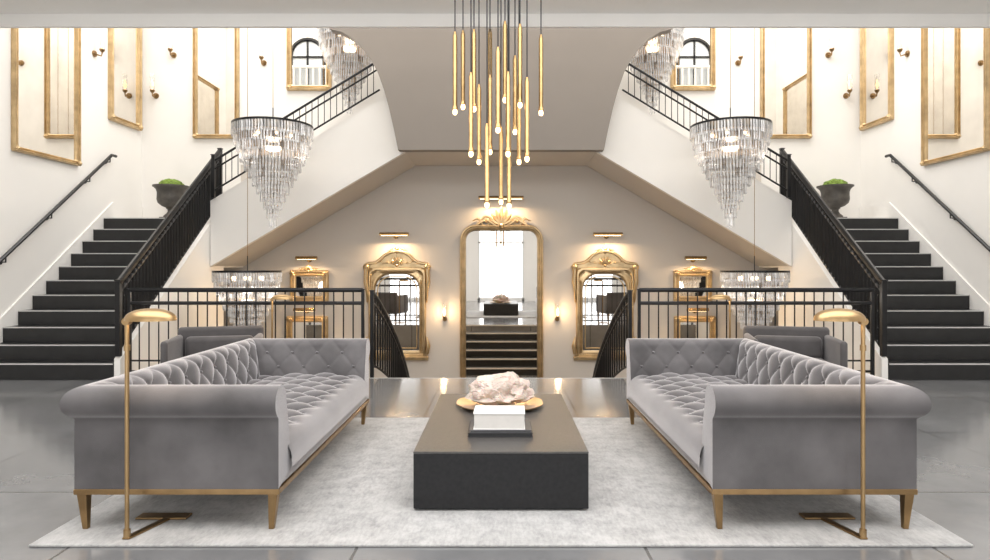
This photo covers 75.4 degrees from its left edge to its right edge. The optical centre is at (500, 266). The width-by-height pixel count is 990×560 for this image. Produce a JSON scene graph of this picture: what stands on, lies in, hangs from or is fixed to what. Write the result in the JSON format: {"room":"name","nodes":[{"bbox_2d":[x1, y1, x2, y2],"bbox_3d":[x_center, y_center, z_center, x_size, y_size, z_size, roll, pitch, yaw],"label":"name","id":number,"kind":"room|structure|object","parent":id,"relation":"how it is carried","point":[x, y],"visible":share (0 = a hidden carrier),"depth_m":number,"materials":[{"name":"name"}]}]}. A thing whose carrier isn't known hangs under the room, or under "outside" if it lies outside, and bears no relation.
{"room":"hotel lobby","nodes":[
{"label":"hotel lobby","id":0,"kind":"room"},
{"bbox_2d":[0,28,141,316],"bbox_3d":[-6.975,-1.980,4.725,0.150,9.120,15.450,0,0,0],"label":"wall","id":1,"kind":"structure","parent":0,"point":[31,186],"depth_m":10.03,"materials":[{"name":"white paint"}]},
{"bbox_2d":[11,28,81,165],"bbox_3d":[-6.850,-2.990,9.720,0.100,2.700,1.426,0,0,0],"label":"wall mirror","id":2,"kind":"object","parent":1,"relation":"attached to","point":[45,62],"visible":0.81,"depth_m":9.70,"materials":[{"name":"gold glass"}]},
{"bbox_2d":[0,154,116,264],"bbox_3d":[-6.843,-0.741,9.628,0.113,2.481,3.384,0,0,0],"label":"wall handrail","id":3,"kind":"object","parent":1,"relation":"attached to","point":[47,216],"visible":1,"depth_m":9.70,"materials":[{"name":"black metal"}]},
{"bbox_2d":[0,202,142,342],"bbox_3d":[-6.888,0.155,10.200,0.025,2.610,4.160,0,0,0],"label":"baseboard","id":4,"kind":"structure","parent":1,"relation":"attached to","point":[114,210],"depth_m":10.01,"materials":[{"name":"white paint"}]},
{"bbox_2d":[92,38,104,56],"bbox_3d":[-6.806,-3.775,10.850,0.181,0.429,0.109,0,0,0],"label":"wall sconce","id":5,"kind":"object","parent":1,"relation":"attached to","point":[94,53],"visible":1,"depth_m":10.84,"materials":[{"name":"brown metal"}]},
{"bbox_2d":[108,28,142,130],"bbox_3d":[-6.850,-3.741,11.720,0.100,2.302,0.989,0,0,0],"label":"wall mirror","id":6,"kind":"object","parent":1,"relation":"attached to","point":[124,44],"visible":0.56,"depth_m":11.72,"materials":[{"name":"gold glass"}]},
{"bbox_2d":[114,218,223,376],"bbox_3d":[-4.960,0.680,9.810,0.080,3.600,3.080,0,0,0],"label":"wall","id":7,"kind":"structure","parent":0,"point":[194,270],"depth_m":10.01,"materials":[{"name":"white paint"}]},
{"bbox_2d":[114,148,222,356],"bbox_3d":[-4.960,-0.469,9.800,0.080,3.254,3.080,0,0,0],"label":"stair railing","id":8,"kind":"object","parent":7,"relation":"on","point":[158,258],"visible":0.82,"depth_m":9.46,"materials":[{"name":"black metal"}]},
{"bbox_2d":[152,179,188,217],"bbox_3d":[-6.080,-1.238,11.800,0.623,0.776,0.623,0,0,0],"label":"urn planter","id":9,"kind":"object","parent":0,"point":[169,191],"visible":0.84,"depth_m":11.61,"materials":[{"name":"grey stone"}]},
{"bbox_2d":[224,266,242,267],"bbox_3d":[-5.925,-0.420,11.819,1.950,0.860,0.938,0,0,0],"label":"picture light","id":10,"kind":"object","parent":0,"point":[224,266],"depth_m":11.84,"materials":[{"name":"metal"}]},
{"bbox_2d":[0,378,989,559],"bbox_3d":[0.000,1.970,2.700,13.800,1.020,11.400,0,0,0],"label":"floor","id":11,"kind":"structure","parent":0,"point":[37,498],"depth_m":4.42,"materials":[{"name":"grey concrete"}]},
{"bbox_2d":[0,218,163,379],"bbox_3d":[-5.942,0.303,9.803,1.861,2.311,3.085,0,0,0],"label":"staircase","id":12,"kind":"structure","parent":11,"relation":"on","point":[68,333],"depth_m":9.11,"materials":[{"name":"black stone"}]},
{"bbox_2d":[160,325,263,362],"bbox_3d":[-3.120,1.070,7.000,0.920,0.780,0.800,0,0,-14],"label":"armchair","id":13,"kind":"object","parent":11,"relation":"on","point":[188,341],"visible":0.36,"depth_m":7.20,"materials":[{"name":"grey fabric"}]},
{"bbox_2d":[185,335,252,355],"bbox_3d":[-3.182,0.905,7.247,0.720,0.250,0.130,0,0,-14],"label":"cushion","id":14,"kind":"object","parent":13,"relation":"on","point":[194,344],"depth_m":7.17,"materials":[{"name":"grey fabric"}]},
{"bbox_2d":[126,288,364,371],"bbox_3d":[-3.320,0.865,8.340,3.096,1.186,0.056,0,0,0],"label":"balustrade","id":15,"kind":"object","parent":11,"relation":"on","point":[130,302],"visible":0.56,"depth_m":8.33,"materials":[{"name":"black metal"}]},
{"bbox_2d":[270,294,292,337],"bbox_3d":[-2.627,0.890,7.675,0.279,1.139,0.424,0,0,-12],"label":"floor lamp","id":16,"kind":"object","parent":11,"relation":"on","point":[279,296],"visible":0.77,"depth_m":7.53,"materials":[{"name":"brown metal"}]},
{"bbox_2d":[29,418,972,546],"bbox_3d":[0.000,1.452,4.740,4.920,0.014,2.820,0,0,0],"label":"area rug","id":17,"kind":"object","parent":11,"relation":"on","point":[357,491],"visible":0.44,"depth_m":3.74,"materials":[{"name":"wool"},{"name":"textile"}]},
{"bbox_2d":[121,308,191,538],"bbox_3d":[-1.911,0.832,3.539,0.300,1.225,0.456,0,0,-12],"label":"floor lamp","id":18,"kind":"object","parent":17,"relation":"on","point":[147,314],"visible":1,"depth_m":3.39,"materials":[{"name":"brown metal"}]},
{"bbox_2d":[59,338,369,528],"bbox_3d":[-1.792,1.049,4.710,1.195,0.790,2.500,0,0,0],"label":"tufted sofa","id":19,"kind":"object","parent":17,"relation":"on","point":[247,416],"visible":0.98,"depth_m":3.51,"materials":[{"name":"grey fabric"}]},
{"bbox_2d":[241,373,367,466],"bbox_3d":[-1.693,1.044,4.710,0.997,0.200,2.100,0,0,0],"label":"seat cushion","id":20,"kind":"object","parent":19,"relation":"on","point":[316,402],"depth_m":4.80,"materials":[{"name":"grey fabric"}]},
{"bbox_2d":[413,394,588,508],"bbox_3d":[0.000,1.270,4.660,1.040,0.350,1.740,0,0,0],"label":"coffee table","id":21,"kind":"object","parent":17,"relation":"on","point":[549,469],"visible":0.94,"depth_m":3.79,"materials":[{"name":"black black-stained wood"}]},
{"bbox_2d":[456,397,542,409],"bbox_3d":[-0.010,1.078,5.050,0.676,0.031,0.676,0,0,0],"label":"tray","id":22,"kind":"object","parent":21,"relation":"on","point":[533,403],"visible":0.38,"depth_m":5.04,"materials":[{"name":"gold metal"}]},
{"bbox_2d":[465,371,534,405],"bbox_3d":[-0.009,0.954,5.051,0.555,0.260,0.354,0,0,8],"label":"cluster","id":23,"kind":"object","parent":22,"relation":"on","point":[500,388],"visible":1,"depth_m":4.93,"materials":[{"name":"stone"}]},
{"bbox_2d":[468,421,532,436],"bbox_3d":[-0.005,1.081,4.271,0.420,0.026,0.322,0,0,0],"label":"book","id":24,"kind":"object","parent":21,"relation":"on","point":[469,433],"visible":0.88,"depth_m":4.11,"materials":[{"name":"black paper"}]},
{"bbox_2d":[470,419,531,432],"bbox_3d":[-0.005,1.059,4.271,0.400,0.016,0.302,0,0,-1],"label":"book","id":25,"kind":"object","parent":24,"relation":"on","point":[527,423],"visible":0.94,"depth_m":4.12,"materials":[{"name":"grey paper"}]},
{"bbox_2d":[473,405,524,429],"bbox_3d":[-0.010,0.998,4.251,0.335,0.105,0.242,0,0,1],"label":"book","id":26,"kind":"object","parent":25,"relation":"on","point":[486,417],"visible":1,"depth_m":4.13,"materials":[{"name":"white paper"}]},
{"bbox_2d":[626,338,931,528],"bbox_3d":[1.732,1.049,4.710,1.195,0.790,2.500,0,0,0],"label":"tufted sofa","id":27,"kind":"object","parent":17,"relation":"on","point":[744,416],"visible":1,"depth_m":3.51,"materials":[{"name":"grey fabric"}]},
{"bbox_2d":[627,373,753,465],"bbox_3d":[1.633,1.044,4.710,0.997,0.200,2.100,0,0,0],"label":"seat cushion","id":28,"kind":"object","parent":27,"relation":"on","point":[675,402],"depth_m":4.83,"materials":[{"name":"grey fabric"}]},
{"bbox_2d":[799,308,868,538],"bbox_3d":[1.847,0.832,3.539,0.300,1.225,0.456,0,0,12],"label":"floor lamp","id":29,"kind":"object","parent":17,"relation":"on","point":[835,314],"visible":1,"depth_m":3.39,"materials":[{"name":"brown metal"}]},
{"bbox_2d":[709,294,731,337],"bbox_3d":[2.627,0.890,7.675,0.279,1.139,0.424,0,0,12],"label":"floor lamp","id":30,"kind":"object","parent":11,"relation":"on","point":[717,296],"visible":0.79,"depth_m":7.53,"materials":[{"name":"brown metal"}]},
{"bbox_2d":[637,288,875,375],"bbox_3d":[3.320,0.865,8.340,3.096,1.186,0.056,0,0,0],"label":"balustrade","id":31,"kind":"object","parent":11,"relation":"on","point":[871,302],"visible":0.63,"depth_m":8.33,"materials":[{"name":"black metal"}]},
{"bbox_2d":[743,325,847,367],"bbox_3d":[3.180,1.070,7.000,0.920,0.780,0.800,0,0,14],"label":"armchair","id":32,"kind":"object","parent":11,"relation":"on","point":[814,342],"visible":0.42,"depth_m":7.18,"materials":[{"name":"grey fabric"}]},
{"bbox_2d":[754,335,821,357],"bbox_3d":[3.242,0.905,7.247,0.720,0.250,0.130,0,0,14],"label":"cushion","id":33,"kind":"object","parent":32,"relation":"on","point":[807,345],"depth_m":7.17,"materials":[{"name":"grey fabric"}]},
{"bbox_2d":[838,218,989,379],"bbox_3d":[5.942,0.303,9.803,1.861,2.311,3.085,0,0,0],"label":"staircase","id":34,"kind":"structure","parent":11,"relation":"on","point":[933,333],"depth_m":9.11,"materials":[{"name":"black stone"}]},
{"bbox_2d":[0,0,989,12],"bbox_3d":[0.000,-3.390,2.700,13.800,0.120,11.400,0,0,0],"label":"ceiling","id":35,"kind":"structure","parent":0,"point":[6,6],"depth_m":8.18,"materials":[{"name":"paint"}]},
{"bbox_2d":[452,0,543,208],"bbox_3d":[0.000,-1.931,6.000,1.000,2.794,1.000,0,0,0],"label":"pendant chandelier","id":36,"kind":"object","parent":35,"relation":"hanging from","point":[517,89],"visible":1,"depth_m":5.93,"materials":[{"name":"gold metal"}]},
{"bbox_2d":[142,28,859,377],"bbox_3d":[0.000,-1.980,12.369,13.800,9.120,0.162,0,0,0],"label":"wall","id":37,"kind":"structure","parent":0,"point":[434,204],"depth_m":12.30,"materials":[{"name":"paint"}]},
{"bbox_2d":[150,79,158,98],"bbox_3d":[-6.620,-3.445,12.194,0.109,0.429,0.181,0,0,0],"label":"wall sconce","id":38,"kind":"object","parent":37,"relation":"attached to","point":[155,95],"visible":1,"depth_m":12.15,"materials":[{"name":"brown metal"}]},
{"bbox_2d":[168,39,176,57],"bbox_3d":[-6.280,-4.225,12.194,0.109,0.429,0.181,0,0,0],"label":"wall sconce","id":39,"kind":"object","parent":37,"relation":"attached to","point":[173,54],"visible":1,"depth_m":12.15,"materials":[{"name":"brown metal"}]},
{"bbox_2d":[192,28,239,138],"bbox_3d":[-5.460,-3.610,12.238,0.887,2.300,0.100,0,0,0],"label":"wall mirror","id":40,"kind":"object","parent":37,"relation":"attached to","point":[216,51],"visible":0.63,"depth_m":12.27,"materials":[{"name":"gold glass"}]},
{"bbox_2d":[259,46,266,65],"bbox_3d":[-4.550,-4.075,12.194,0.109,0.429,0.181,0,0,0],"label":"wall sconce","id":41,"kind":"object","parent":37,"relation":"attached to","point":[263,62],"visible":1,"depth_m":12.15,"materials":[{"name":"brown metal"}]},
{"bbox_2d":[293,308,313,312],"bbox_3d":[-3.720,0.833,12.178,0.400,0.115,0.246,0,0,0],"label":"picture light","id":42,"kind":"object","parent":37,"relation":"attached to","point":[307,310],"visible":0.83,"depth_m":12.06,"materials":[{"name":"gold metal"}]},
{"bbox_2d":[295,256,317,261],"bbox_3d":[-3.680,-0.147,12.178,0.400,0.115,0.246,0,0,0],"label":"picture light","id":43,"kind":"object","parent":37,"relation":"attached to","point":[308,258],"visible":1,"depth_m":12.08,"materials":[{"name":"gold metal"}]},
{"bbox_2d":[286,316,327,337],"bbox_3d":[-3.720,1.290,12.255,0.810,0.700,0.090,0,0,0],"label":"wall mirror","id":44,"kind":"object","parent":37,"relation":"attached to","point":[309,320],"visible":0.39,"depth_m":12.28,"materials":[{"name":"gold glass"}]},
{"bbox_2d":[286,28,331,90],"bbox_3d":[-3.680,-4.206,12.238,0.868,1.652,0.100,0,0,0],"label":"wall mirror","id":45,"kind":"object","parent":37,"relation":"attached to","point":[306,66],"visible":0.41,"depth_m":12.27,"materials":[{"name":"gold glass"}]},
{"bbox_2d":[289,264,328,300],"bbox_3d":[-3.680,0.311,12.255,0.750,0.738,0.090,0,0,0],"label":"wall mirror","id":46,"kind":"object","parent":37,"relation":"attached to","point":[308,277],"visible":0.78,"depth_m":12.26,"materials":[{"name":"gold glass"}]},
{"bbox_2d":[379,232,408,238],"bbox_3d":[-2.020,-0.598,12.178,0.550,0.115,0.246,0,0,0],"label":"picture light","id":47,"kind":"object","parent":37,"relation":"attached to","point":[395,235],"visible":1,"depth_m":12.08,"materials":[{"name":"gold metal"}]},
{"bbox_2d":[363,246,430,359],"bbox_3d":[-1.990,0.682,12.238,1.295,2.196,0.125,0,0,0],"label":"wall mirror","id":48,"kind":"object","parent":37,"relation":"attached to","point":[401,282],"visible":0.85,"depth_m":12.25,"materials":[{"name":"gold glass"}]},
{"bbox_2d":[442,308,446,320],"bbox_3d":[-1.080,0.872,12.226,0.087,0.344,0.145,0,0,0],"label":"wall sconce","id":49,"kind":"object","parent":37,"relation":"attached to","point":[444,316],"visible":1,"depth_m":12.18,"materials":[{"name":"brown metal"}]},
{"bbox_2d":[478,196,523,200],"bbox_3d":[0.000,-1.288,12.178,0.850,0.115,0.246,0,0,0],"label":"picture light","id":50,"kind":"object","parent":37,"relation":"attached to","point":[479,197],"visible":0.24,"depth_m":12.06,"materials":[{"name":"gold metal"}]},
{"bbox_2d":[555,308,559,320],"bbox_3d":[1.080,0.872,12.226,0.087,0.344,0.145,0,0,0],"label":"wall sconce","id":51,"kind":"object","parent":37,"relation":"attached to","point":[557,316],"visible":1,"depth_m":12.18,"materials":[{"name":"brown metal"}]},
{"bbox_2d":[571,246,638,359],"bbox_3d":[1.990,0.682,12.238,1.295,2.196,0.125,0,0,0],"label":"wall mirror","id":52,"kind":"object","parent":37,"relation":"attached to","point":[600,282],"visible":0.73,"depth_m":12.26,"materials":[{"name":"gold glass"}]},
{"bbox_2d":[593,232,622,238],"bbox_3d":[2.020,-0.598,12.178,0.550,0.115,0.246,0,0,0],"label":"picture light","id":53,"kind":"object","parent":37,"relation":"attached to","point":[606,235],"visible":1,"depth_m":12.08,"materials":[{"name":"gold metal"}]},
{"bbox_2d":[670,28,715,90],"bbox_3d":[3.680,-4.206,12.238,0.868,1.652,0.100,0,0,0],"label":"wall mirror","id":54,"kind":"object","parent":37,"relation":"attached to","point":[695,67],"visible":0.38,"depth_m":12.27,"materials":[{"name":"gold glass"}]},
{"bbox_2d":[673,264,712,300],"bbox_3d":[3.680,0.311,12.255,0.750,0.738,0.090,0,0,0],"label":"wall mirror","id":55,"kind":"object","parent":37,"relation":"attached to","point":[693,277],"visible":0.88,"depth_m":12.26,"materials":[{"name":"gold glass"}]},
{"bbox_2d":[674,316,715,337],"bbox_3d":[3.720,1.290,12.255,0.810,0.700,0.090,0,0,0],"label":"wall mirror","id":56,"kind":"object","parent":37,"relation":"attached to","point":[692,320],"visible":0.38,"depth_m":12.28,"materials":[{"name":"gold glass"}]},
{"bbox_2d":[684,256,706,261],"bbox_3d":[3.680,-0.147,12.178,0.400,0.115,0.246,0,0,0],"label":"picture light","id":57,"kind":"object","parent":37,"relation":"attached to","point":[691,258],"visible":1,"depth_m":12.08,"materials":[{"name":"gold metal"}]},
{"bbox_2d":[688,308,708,312],"bbox_3d":[3.720,0.833,12.178,0.400,0.115,0.246,0,0,0],"label":"picture light","id":58,"kind":"object","parent":37,"relation":"attached to","point":[694,310],"visible":0.78,"depth_m":12.06,"materials":[{"name":"gold metal"}]},
{"bbox_2d":[735,46,742,65],"bbox_3d":[4.550,-4.075,12.194,0.109,0.429,0.181,0,0,0],"label":"wall sconce","id":59,"kind":"object","parent":37,"relation":"attached to","point":[738,62],"visible":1,"depth_m":12.15,"materials":[{"name":"brown metal"}]},
{"bbox_2d":[760,28,812,138],"bbox_3d":[5.460,-3.610,12.238,0.987,2.300,0.100,0,0,0],"label":"wall mirror","id":60,"kind":"object","parent":37,"relation":"attached to","point":[785,53],"visible":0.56,"depth_m":12.27,"materials":[{"name":"gold glass"}]},
{"bbox_2d":[825,39,833,57],"bbox_3d":[6.280,-4.225,12.194,0.109,0.429,0.181,0,0,0],"label":"wall sconce","id":61,"kind":"object","parent":37,"relation":"attached to","point":[828,54],"visible":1,"depth_m":12.15,"materials":[{"name":"brown metal"}]},
{"bbox_2d":[843,79,851,98],"bbox_3d":[6.620,-3.445,12.194,0.109,0.429,0.181,0,0,0],"label":"wall sconce","id":62,"kind":"object","parent":37,"relation":"attached to","point":[845,95],"visible":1,"depth_m":12.15,"materials":[{"name":"brown metal"}]},
{"bbox_2d":[330,28,671,151],"bbox_3d":[0.000,-4.240,10.700,5.664,4.600,0.200,0,0,0],"label":"wall","id":63,"kind":"structure","parent":0,"point":[584,69],"depth_m":10.60,"materials":[{"name":"beige paint"}]},
{"bbox_2d":[405,152,596,165],"bbox_3d":[0.000,-2.420,11.544,3.240,0.960,1.488,0,0,0],"label":"ceiling","id":64,"kind":"structure","parent":0,"point":[419,158],"depth_m":11.44,"materials":[{"name":"paint"}]},
{"bbox_2d":[210,95,415,265],"bbox_3d":[-3.270,-1.555,11.545,3.280,3.090,1.470,0,0,0],"label":"staircase","id":65,"kind":"structure","parent":64,"relation":"attached to","point":[359,154],"depth_m":10.81,"materials":[{"name":"white paint"}]},
{"bbox_2d":[210,63,379,197],"bbox_3d":[-3.453,-2.331,10.770,2.846,2.339,0.072,0,0,0],"label":"stair railing","id":66,"kind":"object","parent":65,"relation":"attached to","point":[214,159],"visible":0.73,"depth_m":10.76,"materials":[{"name":"black metal"}]},
{"bbox_2d":[586,95,791,265],"bbox_3d":[3.270,-1.555,11.545,3.280,3.090,1.470,0,0,0],"label":"staircase","id":67,"kind":"structure","parent":64,"relation":"attached to","point":[641,154],"depth_m":10.81,"materials":[{"name":"white paint"}]},
{"bbox_2d":[622,63,791,197],"bbox_3d":[3.453,-2.331,10.770,2.846,2.339,0.072,0,0,0],"label":"stair railing","id":68,"kind":"object","parent":67,"relation":"attached to","point":[787,159],"visible":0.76,"depth_m":10.76,"materials":[{"name":"black metal"}]},
{"bbox_2d":[759,266,777,267],"bbox_3d":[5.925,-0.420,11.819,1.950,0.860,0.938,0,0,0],"label":"picture light","id":69,"kind":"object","parent":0,"point":[759,266],"depth_m":11.84,"materials":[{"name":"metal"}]},
{"bbox_2d":[778,218,887,378],"bbox_3d":[4.960,0.680,9.810,0.080,3.600,3.080,0,0,0],"label":"wall","id":70,"kind":"structure","parent":0,"point":[807,270],"depth_m":10.11,"materials":[{"name":"white paint"}]},
{"bbox_2d":[779,148,887,356],"bbox_3d":[4.960,-0.469,9.800,0.080,3.254,3.080,0,0,0],"label":"stair railing","id":71,"kind":"object","parent":70,"relation":"on","point":[843,258],"visible":0.85,"depth_m":9.46,"materials":[{"name":"black metal"}]},
{"bbox_2d":[816,178,853,217],"bbox_3d":[6.160,-1.238,11.800,0.623,0.776,0.623,0,0,0],"label":"urn planter","id":72,"kind":"object","parent":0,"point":[835,193],"visible":0.87,"depth_m":11.63,"materials":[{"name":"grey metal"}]},
{"bbox_2d":[860,28,989,304],"bbox_3d":[6.975,-1.980,4.725,0.150,9.120,15.450,0,0,0],"label":"wall","id":73,"kind":"structure","parent":0,"point":[962,184],"depth_m":10.53,"materials":[{"name":"white paint"}]},
{"bbox_2d":[859,28,893,130],"bbox_3d":[6.850,-3.741,11.720,0.100,2.302,0.989,0,0,0],"label":"wall mirror","id":74,"kind":"object","parent":73,"relation":"attached to","point":[876,44],"visible":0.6,"depth_m":11.72,"materials":[{"name":"gold glass"}]},
{"bbox_2d":[897,38,909,56],"bbox_3d":[6.806,-3.775,10.850,0.181,0.429,0.109,0,0,0],"label":"wall sconce","id":75,"kind":"object","parent":73,"relation":"attached to","point":[907,53],"visible":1,"depth_m":10.84,"materials":[{"name":"brown metal"}]},
{"bbox_2d":[859,202,989,325],"bbox_3d":[6.888,0.155,10.200,0.025,2.610,4.160,0,0,0],"label":"baseboard","id":76,"kind":"structure","parent":73,"relation":"attached to","point":[883,210],"depth_m":10.17,"materials":[{"name":"white paint"}]},
{"bbox_2d":[885,154,989,251],"bbox_3d":[6.843,-0.741,9.628,0.113,2.481,3.384,0,0,0],"label":"wall handrail","id":77,"kind":"object","parent":73,"relation":"attached to","point":[954,216],"visible":1,"depth_m":9.89,"materials":[{"name":"black metal"}]},
{"bbox_2d":[920,28,989,165],"bbox_3d":[6.850,-2.990,9.720,0.100,2.700,1.426,0,0,0],"label":"wall mirror","id":78,"kind":"object","parent":73,"relation":"attached to","point":[955,62],"visible":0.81,"depth_m":9.71,"materials":[{"name":"gold glass"}]},
{"bbox_3d":[0.000,-6.590,10.425,13.800,0.100,4.050,0,0,0],"label":"ceiling","id":79,"kind":"structure","parent":0,"visible":0},
{"bbox_2d":[212,28,281,325],"bbox_3d":[-4.000,-2.559,10.100,1.034,7.960,1.034,0,0,0],"label":"crystal chandelier","id":80,"kind":"object","parent":79,"relation":"hanging from","point":[249,313],"visible":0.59,"depth_m":10.03,"materials":[{"name":"beige"}]},
{"bbox_2d":[231,108,313,226],"bbox_3d":[-3.420,-3.562,9.600,1.168,5.953,1.168,0,0,0],"label":"crystal chandelier","id":81,"kind":"object","parent":79,"relation":"hanging from","point":[272,142],"visible":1,"depth_m":9.43,"materials":[{"name":"clear glass"}]},
{"bbox_2d":[317,28,372,113],"bbox_3d":[-2.720,-4.644,11.500,1.119,3.790,1.120,0,0,0],"label":"crystal chandelier","id":82,"kind":"object","parent":79,"relation":"hanging from","point":[347,58],"visible":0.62,"depth_m":11.33,"materials":[{"name":"beige"}]},
{"bbox_2d":[630,28,684,112],"bbox_3d":[2.720,-4.644,11.500,1.119,3.790,1.120,0,0,0],"label":"crystal chandelier","id":83,"kind":"object","parent":79,"relation":"hanging from","point":[653,58],"visible":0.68,"depth_m":11.33,"materials":[{"name":"beige"}]},
{"bbox_2d":[690,28,772,226],"bbox_3d":[3.440,-3.562,9.600,1.168,5.953,1.168,0,0,0],"label":"crystal chandelier","id":84,"kind":"object","parent":79,"relation":"hanging from","point":[728,142],"visible":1,"depth_m":9.44,"materials":[{"name":"beige"}]},
{"bbox_2d":[720,28,789,327],"bbox_3d":[4.000,-2.559,10.100,1.034,7.960,1.034,0,0,0],"label":"crystal chandelier","id":85,"kind":"object","parent":79,"relation":"hanging from","point":[768,278],"visible":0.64,"depth_m":9.99,"materials":[{"name":"beige"}]},
{"bbox_3d":[0.000,2.530,10.350,13.800,0.100,3.900,0,0,0],"label":"floor","id":86,"kind":"structure","parent":0,"visible":0},
{"bbox_2d":[460,207,542,377],"bbox_3d":[0.010,0.666,12.243,1.600,3.629,0.115,0,0,0],"label":"floor mirror","id":87,"kind":"object","parent":86,"relation":"on","point":[501,262],"visible":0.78,"depth_m":12.27,"materials":[{"name":"gold glass"}]},
{"bbox_3d":[0.000,1.967,9.156,3.440,1.023,1.511,0,0,0],"label":"staircase","id":88,"kind":"structure","parent":86,"relation":"on","visible":0},
{"bbox_2d":[369,290,409,377],"bbox_3d":[-1.584,1.380,9.388,0.102,2.156,1.980,0,0,6],"label":"stair railing","id":89,"kind":"object","parent":88,"relation":"attached to","point":[399,369],"visible":0.77,"depth_m":8.93,"materials":[{"name":"black metal"}]},
{"bbox_2d":[592,290,632,377],"bbox_3d":[1.584,1.380,9.388,0.102,2.156,1.980,0,0,-6],"label":"stair railing","id":90,"kind":"object","parent":88,"relation":"attached to","point":[602,369],"visible":0.77,"depth_m":8.93,"materials":[{"name":"black metal"}]},
{"bbox_3d":[0.000,-4.935,8.430,13.800,3.210,0.060,0,0,0],"label":"wall","id":91,"kind":"structure","parent":0,"visible":0},
{"bbox_2d":[0,13,989,27],"bbox_3d":[0.000,-3.243,8.430,13.800,0.175,0.060,0,0,0],"label":"trim","id":92,"kind":"structure","parent":91,"relation":"attached to","point":[7,20],"depth_m":8.40,"materials":[{"name":"paint"}]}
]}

